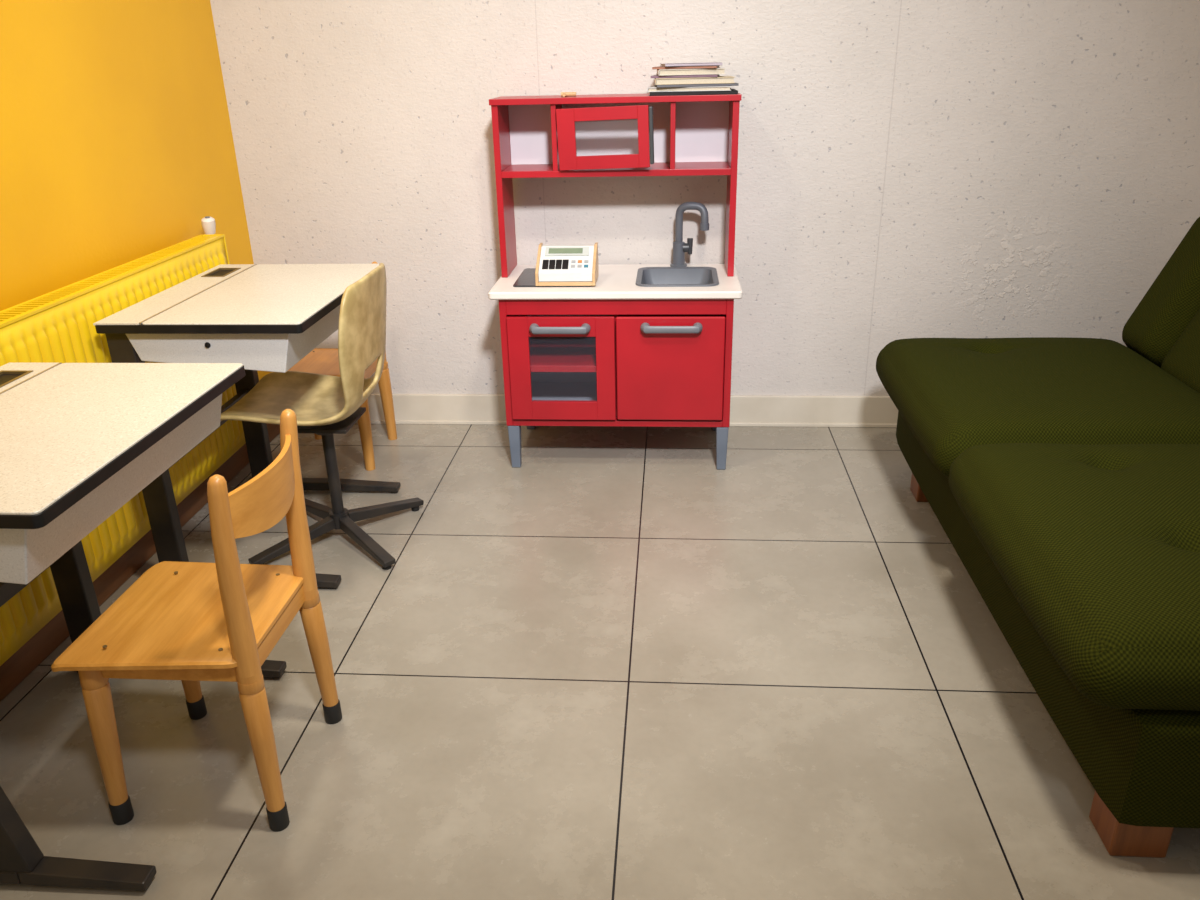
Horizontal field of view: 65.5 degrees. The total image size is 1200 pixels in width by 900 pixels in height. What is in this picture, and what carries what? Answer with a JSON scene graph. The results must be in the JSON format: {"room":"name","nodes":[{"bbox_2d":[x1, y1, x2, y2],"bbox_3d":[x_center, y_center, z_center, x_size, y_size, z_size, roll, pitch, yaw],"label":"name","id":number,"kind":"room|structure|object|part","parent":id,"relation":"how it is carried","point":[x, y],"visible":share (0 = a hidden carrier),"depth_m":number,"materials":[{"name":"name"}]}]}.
{"room":"children's playroom","nodes":[
{"label":"children's playroom","id":0,"kind":"room"},
{"bbox_2d":[0,0,271,380],"bbox_3d":[-1.333,-0.554,1.003,0.100,2.600,3.810,1,23,4],"label":"wall","id":1,"kind":"structure","parent":0,"point":[117,143],"depth_m":2.24,"materials":[{"name":"yellow paint"}]},
{"bbox_2d":[0,216,245,665],"bbox_3d":[-1.161,0.134,1.733,0.083,0.757,2.338,1,23,4],"label":"radiator","id":2,"kind":"object","parent":1,"relation":"attached to","point":[56,326],"visible":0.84,"depth_m":2.06,"materials":[{"name":"yellow metal"}]},
{"bbox_2d":[0,235,223,327],"bbox_3d":[-1.173,-0.159,1.580,0.070,0.006,2.269,1,23,4],"label":"grille","id":3,"kind":"object","parent":2,"relation":"attached to","point":[23,314],"depth_m":2.09,"materials":[{"name":"yellow metal"}]},
{"bbox_2d":[0,423,279,701],"bbox_3d":[-1.234,0.616,1.481,0.045,0.070,3.790,1,23,4],"label":"baseboard","id":4,"kind":"structure","parent":1,"relation":"attached to","point":[13,671],"depth_m":2.20,"materials":[{"name":"brown wood"}]},
{"bbox_2d":[0,424,1199,899],"bbox_3d":[0.215,0.661,1.450,3.140,0.050,3.910,1,23,4],"label":"floor","id":5,"kind":"structure","parent":0,"point":[615,662],"depth_m":1.78,"materials":[{"name":"tile"}]},
{"bbox_2d":[0,363,286,890],"bbox_3d":[-0.885,0.259,1.553,0.464,0.656,0.601,1,23,4],"label":"school desk","id":6,"kind":"object","parent":5,"relation":"on","point":[79,441],"visible":0.76,"depth_m":1.42,"materials":[{"name":"beige laminate"}]},
{"bbox_3d":[-0.953,0.391,1.329,0.182,0.546,0.032,1,23,4],"label":"leg","id":7,"kind":"part","parent":6,"relation":"part of","materials":[{"name":"black metal"}]},
{"bbox_3d":[-1.047,0.153,1.807,0.058,0.604,0.032,1,23,4],"label":"leg","id":8,"kind":"part","parent":6,"relation":"part of","materials":[{"name":"black metal"}]},
{"bbox_2d":[51,409,341,831],"bbox_3d":[-0.656,0.273,1.542,0.347,0.630,0.317,1,23,4],"label":"wooden chair","id":9,"kind":"object","parent":5,"relation":"on","point":[191,623],"visible":1,"depth_m":1.48,"materials":[{"name":"brown wood"}]},
{"bbox_3d":[-0.788,0.449,1.492,0.042,0.279,0.043,1,23,4],"label":"leg","id":10,"kind":"part","parent":9,"relation":"part of","materials":[{"name":"brown wood"}]},
{"bbox_3d":[-0.676,0.271,1.543,0.306,0.024,0.317,1,23,4],"label":"seat","id":11,"kind":"part","parent":9,"relation":"part of","materials":[{"name":"brown wood"}]},
{"bbox_3d":[-0.770,0.352,1.720,0.042,0.279,0.043,1,23,4],"label":"leg","id":12,"kind":"part","parent":9,"relation":"part of","materials":[{"name":"brown wood"}]},
{"bbox_3d":[-0.537,0.185,1.361,0.045,0.332,0.040,1,23,4],"label":"post","id":13,"kind":"part","parent":9,"relation":"part of","materials":[{"name":"brown wood"}]},
{"bbox_3d":[-0.534,0.459,1.476,0.040,0.263,0.043,1,23,4],"label":"leg","id":14,"kind":"part","parent":9,"relation":"part of","materials":[{"name":"brown wood"}]},
{"bbox_3d":[-0.510,0.061,1.440,0.043,0.094,0.248,1,23,4],"label":"backrest","id":15,"kind":"part","parent":9,"relation":"part of","materials":[{"name":"brown wood"}]},
{"bbox_3d":[-0.519,0.089,1.587,0.045,0.332,0.040,1,23,4],"label":"post","id":16,"kind":"part","parent":9,"relation":"part of","materials":[{"name":"brown wood"}]},
{"bbox_3d":[-0.516,0.362,1.704,0.040,0.263,0.043,1,23,4],"label":"leg","id":17,"kind":"part","parent":9,"relation":"part of","materials":[{"name":"brown wood"}]},
{"bbox_2d":[93,264,400,588],"bbox_3d":[-0.822,-0.080,2.350,0.464,0.656,0.601,1,23,4],"label":"school desk","id":18,"kind":"object","parent":5,"relation":"on","point":[260,317],"visible":0.56,"depth_m":2.12,"materials":[{"name":"beige laminate"}]},
{"bbox_3d":[-1.022,0.019,2.123,0.058,0.604,0.032,1,23,4],"label":"leg","id":19,"kind":"part","parent":18,"relation":"part of","materials":[{"name":"black metal"}]},
{"bbox_3d":[-0.984,-0.186,2.603,0.058,0.604,0.032,1,23,4],"label":"leg","id":20,"kind":"part","parent":18,"relation":"part of","materials":[{"name":"black metal"}]},
{"bbox_2d":[220,263,423,569],"bbox_3d":[-0.711,-0.094,2.319,0.432,0.701,0.382,1,23,4],"label":"chair","id":21,"kind":"object","parent":5,"relation":"on","point":[325,406],"visible":0.9,"depth_m":2.30,"materials":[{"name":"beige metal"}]},
{"bbox_3d":[-0.775,0.229,2.357,0.227,0.053,0.032,-21,30,-38],"label":"leg","id":22,"kind":"part","parent":21,"relation":"part of","materials":[{"name":"black metal"}]},
{"bbox_3d":[-0.768,0.156,2.529,0.032,0.053,0.227,-21,30,-38],"label":"leg","id":23,"kind":"part","parent":21,"relation":"part of","materials":[{"name":"black metal"}]},
{"bbox_3d":[-0.589,0.228,2.349,0.032,0.053,0.227,-21,30,-38],"label":"leg","id":24,"kind":"part","parent":21,"relation":"part of","materials":[{"name":"black metal"}]},
{"bbox_3d":[-0.582,0.155,2.521,0.227,0.053,0.032,-21,30,-38],"label":"leg","id":25,"kind":"part","parent":21,"relation":"part of","materials":[{"name":"black metal"}]},
{"bbox_2d":[288,261,396,470],"bbox_3d":[-0.824,-0.261,2.868,0.322,0.586,0.294,1,23,4],"label":"wooden chair","id":26,"kind":"object","parent":5,"relation":"on","point":[325,361],"visible":0.23,"depth_m":2.87,"materials":[{"name":"brown wood"}]},
{"bbox_3d":[-0.843,-0.262,2.869,0.285,0.022,0.294,1,23,4],"label":"seat","id":27,"kind":"part","parent":26,"relation":"part of","materials":[{"name":"brown wood"}]},
{"bbox_3d":[-0.929,-0.172,3.040,0.044,0.293,0.044,1,23,4],"label":"leg","id":28,"kind":"part","parent":26,"relation":"part of","materials":[{"name":"brown wood"}]},
{"bbox_3d":[-0.710,-0.072,2.813,0.042,0.278,0.044,1,23,4],"label":"leg","id":29,"kind":"part","parent":26,"relation":"part of","materials":[{"name":"brown wood"}]},
{"bbox_3d":[-0.693,-0.163,3.025,0.042,0.278,0.044,1,23,4],"label":"leg","id":30,"kind":"part","parent":26,"relation":"part of","materials":[{"name":"brown wood"}]},
{"bbox_2d":[488,93,742,469],"bbox_3d":[0.051,-0.483,2.754,0.710,1.046,0.403,1,23,4],"label":"play kitchen","id":31,"kind":"object","parent":5,"relation":"on","point":[645,345],"visible":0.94,"depth_m":2.69,"materials":[{"name":"red paint"}]},
{"bbox_3d":[-0.256,-0.015,2.829,0.036,0.139,0.036,1,23,4],"label":"leg","id":32,"kind":"part","parent":31,"relation":"part of","materials":[{"name":"grey plastic"}]},
{"bbox_3d":[-0.196,-0.946,2.789,0.147,0.177,0.006,1,23,4],"label":"panel","id":33,"kind":"part","parent":31,"relation":"part of","materials":[{"name":"white wood"}]},
{"bbox_2d":[513,268,590,286],"bbox_3d":[-0.128,-0.513,2.766,0.228,0.004,0.240,1,23,4],"label":"cooktop","id":34,"kind":"object","parent":31,"relation":"in","point":[524,277],"depth_m":2.74,"materials":[{"name":"grey plastic"}]},
{"bbox_3d":[-0.114,-0.339,2.626,0.174,0.027,0.030,1,23,4],"label":"handle","id":35,"kind":"part","parent":31,"relation":"part of","materials":[{"name":"grey plastic"}]},
{"bbox_3d":[-0.109,-0.234,2.695,0.305,0.308,0.013,1,23,4],"label":"door","id":36,"kind":"part","parent":31,"relation":"part of","materials":[{"name":"red paint"}]},
{"bbox_2d":[535,242,598,285],"bbox_3d":[-0.094,-0.536,2.688,0.170,0.098,0.130,1,23,4],"label":"cash register","id":37,"kind":"object","parent":31,"relation":"on","point":[557,264],"visible":1,"depth_m":2.65,"materials":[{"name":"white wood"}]},
{"bbox_3d":[-0.095,-0.570,2.683,0.126,0.021,0.030,1,23,4],"label":"display frame","id":38,"kind":"part","parent":37,"relation":"part of","materials":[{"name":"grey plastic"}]},
{"bbox_2d":[561,92,575,96],"bbox_3d":[-0.088,-1.002,2.630,0.043,0.012,0.040,1,23,4],"label":"clip","id":39,"kind":"object","parent":31,"relation":"on","point":[563,94],"visible":1,"depth_m":2.62,"materials":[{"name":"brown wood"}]},
{"bbox_3d":[0.009,-0.866,2.592,0.255,0.163,0.011,0,23,7],"label":"microwave door","id":40,"kind":"part","parent":31,"relation":"part of","materials":[{"name":"red paint"}]},
{"bbox_2d":[488,264,742,299],"bbox_3d":[0.052,-0.500,2.762,0.710,0.022,0.375,1,23,4],"label":"countertop","id":41,"kind":"structure","parent":31,"relation":"on","point":[614,281],"depth_m":2.62,"materials":[{"name":"beige laminate"}]},
{"bbox_2d":[489,93,741,277],"bbox_3d":[0.050,-0.775,2.741,0.694,0.498,0.193,1,23,4],"label":"shelf","id":42,"kind":"object","parent":31,"relation":"attached to","point":[590,135],"depth_m":2.74,"materials":[{"name":"red paint"}]},
{"bbox_3d":[0.050,-0.944,2.771,0.317,0.177,0.006,1,23,4],"label":"panel","id":43,"kind":"part","parent":31,"relation":"part of","materials":[{"name":"red wood"}]},
{"bbox_3d":[0.142,-0.867,2.574,0.011,0.151,0.020,0,23,7],"label":"handle","id":44,"kind":"part","parent":31,"relation":"part of","materials":[{"name":"grey plastic"}]},
{"bbox_3d":[0.200,-0.231,2.671,0.306,0.308,0.013,1,23,4],"label":"door","id":45,"kind":"part","parent":31,"relation":"part of","materials":[{"name":"red paint"}]},
{"bbox_3d":[0.199,-0.338,2.601,0.174,0.027,0.030,1,23,4],"label":"handle","id":46,"kind":"part","parent":31,"relation":"part of","materials":[{"name":"grey plastic"}]},
{"bbox_2d":[635,267,718,286],"bbox_3d":[0.227,-0.480,2.752,0.238,0.070,0.246,1,23,4],"label":"sink","id":47,"kind":"object","parent":31,"relation":"in","point":[644,276],"depth_m":2.84,"materials":[{"name":"grey plastic"}]},
{"bbox_2d":[670,202,708,266],"bbox_3d":[0.270,-0.651,2.826,0.121,0.196,0.051,12,26,29],"label":"faucet","id":48,"kind":"object","parent":31,"relation":"on","point":[680,247],"depth_m":2.83,"materials":[{"name":"grey plastic"}]},
{"bbox_2d":[650,89,737,95],"bbox_3d":[0.261,-1.005,2.623,0.240,0.009,0.168,0,23,4],"label":"book","id":49,"kind":"object","parent":31,"relation":"on","point":[733,91],"visible":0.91,"depth_m":2.55,"materials":[{"name":"black paper"}]},
{"bbox_2d":[647,86,730,91],"bbox_3d":[0.253,-1.016,2.622,0.228,0.011,0.160,2,23,7],"label":"book","id":50,"kind":"object","parent":49,"relation":"on","point":[651,88],"visible":0.9,"depth_m":2.55,"materials":[{"name":"paper"}]},
{"bbox_2d":[654,83,738,87],"bbox_3d":[0.267,-1.024,2.616,0.222,0.006,0.158,-1,23,1],"label":"book","id":51,"kind":"object","parent":50,"relation":"on","point":[721,84],"visible":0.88,"depth_m":2.54,"materials":[{"name":"paper"}]},
{"bbox_2d":[655,76,734,84],"bbox_3d":[0.263,-1.035,2.613,0.216,0.016,0.156,0,23,3],"label":"book","id":52,"kind":"object","parent":51,"relation":"on","point":[720,79],"visible":0.83,"depth_m":2.54,"materials":[{"name":"paper"}]},
{"bbox_2d":[651,74,719,77],"bbox_3d":[0.240,-1.047,2.612,0.182,0.006,0.150,2,23,9],"label":"book","id":53,"kind":"object","parent":52,"relation":"on","point":[710,75],"visible":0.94,"depth_m":2.55,"materials":[{"name":"paper"}]},
{"bbox_2d":[657,68,725,75],"bbox_3d":[0.252,-1.057,2.607,0.182,0.015,0.148,-1,23,2],"label":"book","id":54,"kind":"object","parent":53,"relation":"on","point":[704,71],"visible":0.91,"depth_m":2.54,"materials":[{"name":"paper"}]},
{"bbox_2d":[652,65,719,69],"bbox_3d":[0.242,-1.068,2.605,0.176,0.006,0.145,3,23,10],"label":"book","id":55,"kind":"object","parent":54,"relation":"on","point":[716,66],"visible":0.99,"depth_m":2.54,"materials":[{"name":"paper"}]},
{"bbox_2d":[660,62,721,66],"bbox_3d":[0.252,-1.074,2.600,0.156,0.007,0.140,-2,23,-2],"label":"book","id":56,"kind":"object","parent":55,"relation":"on","point":[704,63],"visible":1,"depth_m":2.54,"materials":[{"name":"paper"}]},
{"bbox_3d":[0.300,-0.942,2.752,0.155,0.177,0.006,1,23,4],"label":"panel","id":57,"kind":"part","parent":31,"relation":"part of","materials":[{"name":"white wood"}]},
{"bbox_3d":[0.362,-0.009,2.782,0.036,0.139,0.036,1,23,4],"label":"leg","id":58,"kind":"part","parent":31,"relation":"part of","materials":[{"name":"grey plastic"}]},
{"bbox_2d":[876,217,1199,857],"bbox_3d":[1.214,-0.005,1.936,0.983,0.754,1.538,1,23,4],"label":"sofa","id":59,"kind":"object","parent":5,"relation":"on","point":[1062,474],"visible":1,"depth_m":1.69,"materials":[{"name":"green fabric"}]},
{"bbox_3d":[0.915,0.089,2.588,0.084,0.086,0.082,1,23,4],"label":"leg","id":60,"kind":"part","parent":59,"relation":"part of","materials":[{"name":"orange wood"}]},
{"bbox_2d":[876,337,1199,476],"bbox_3d":[1.097,-0.129,2.320,0.690,0.148,0.754,1,23,4],"label":"seat cushion","id":61,"kind":"object","parent":59,"relation":"on","point":[954,395],"depth_m":2.17,"materials":[{"name":"green fabric"}]},
{"bbox_2d":[949,443,1199,710],"bbox_3d":[1.041,0.173,1.611,0.690,0.148,0.762,1,23,4],"label":"seat cushion","id":62,"kind":"object","parent":59,"relation":"on","point":[1098,546],"depth_m":1.51,"materials":[{"name":"green fabric"}]},
{"bbox_3d":[0.828,0.571,1.454,0.084,0.086,0.082,1,23,4],"label":"leg","id":63,"kind":"part","parent":59,"relation":"part of","materials":[{"name":"orange wood"}]},
{"bbox_2d":[1122,217,1199,367],"bbox_3d":[1.550,-0.416,2.433,0.268,0.397,0.220,1,23,4],"label":"cushion","id":64,"kind":"object","parent":59,"relation":"on","point":[1172,300],"depth_m":2.41,"materials":[{"name":"green fabric"}]},
{"bbox_2d":[1161,309,1199,392],"bbox_3d":[1.518,-0.221,2.042,0.268,0.397,0.645,1,23,4],"label":"cushion","id":65,"kind":"object","parent":59,"relation":"on","point":[1181,352],"depth_m":2.28,"materials":[{"name":"green fabric"}]},
{"bbox_2d":[210,0,1199,395],"bbox_3d":[0.326,-1.303,2.682,3.140,2.600,0.100,1,23,4],"label":"wall","id":66,"kind":"structure","parent":0,"point":[906,169],"depth_m":2.80,"materials":[{"name":"paint"}]},
{"bbox_2d":[355,394,897,427],"bbox_3d":[0.348,-0.131,3.114,2.940,0.105,0.018,1,23,4],"label":"baseboard","id":67,"kind":"structure","parent":66,"relation":"attached to","point":[474,409],"depth_m":3.10,"materials":[{"name":"white paint"}]}
]}

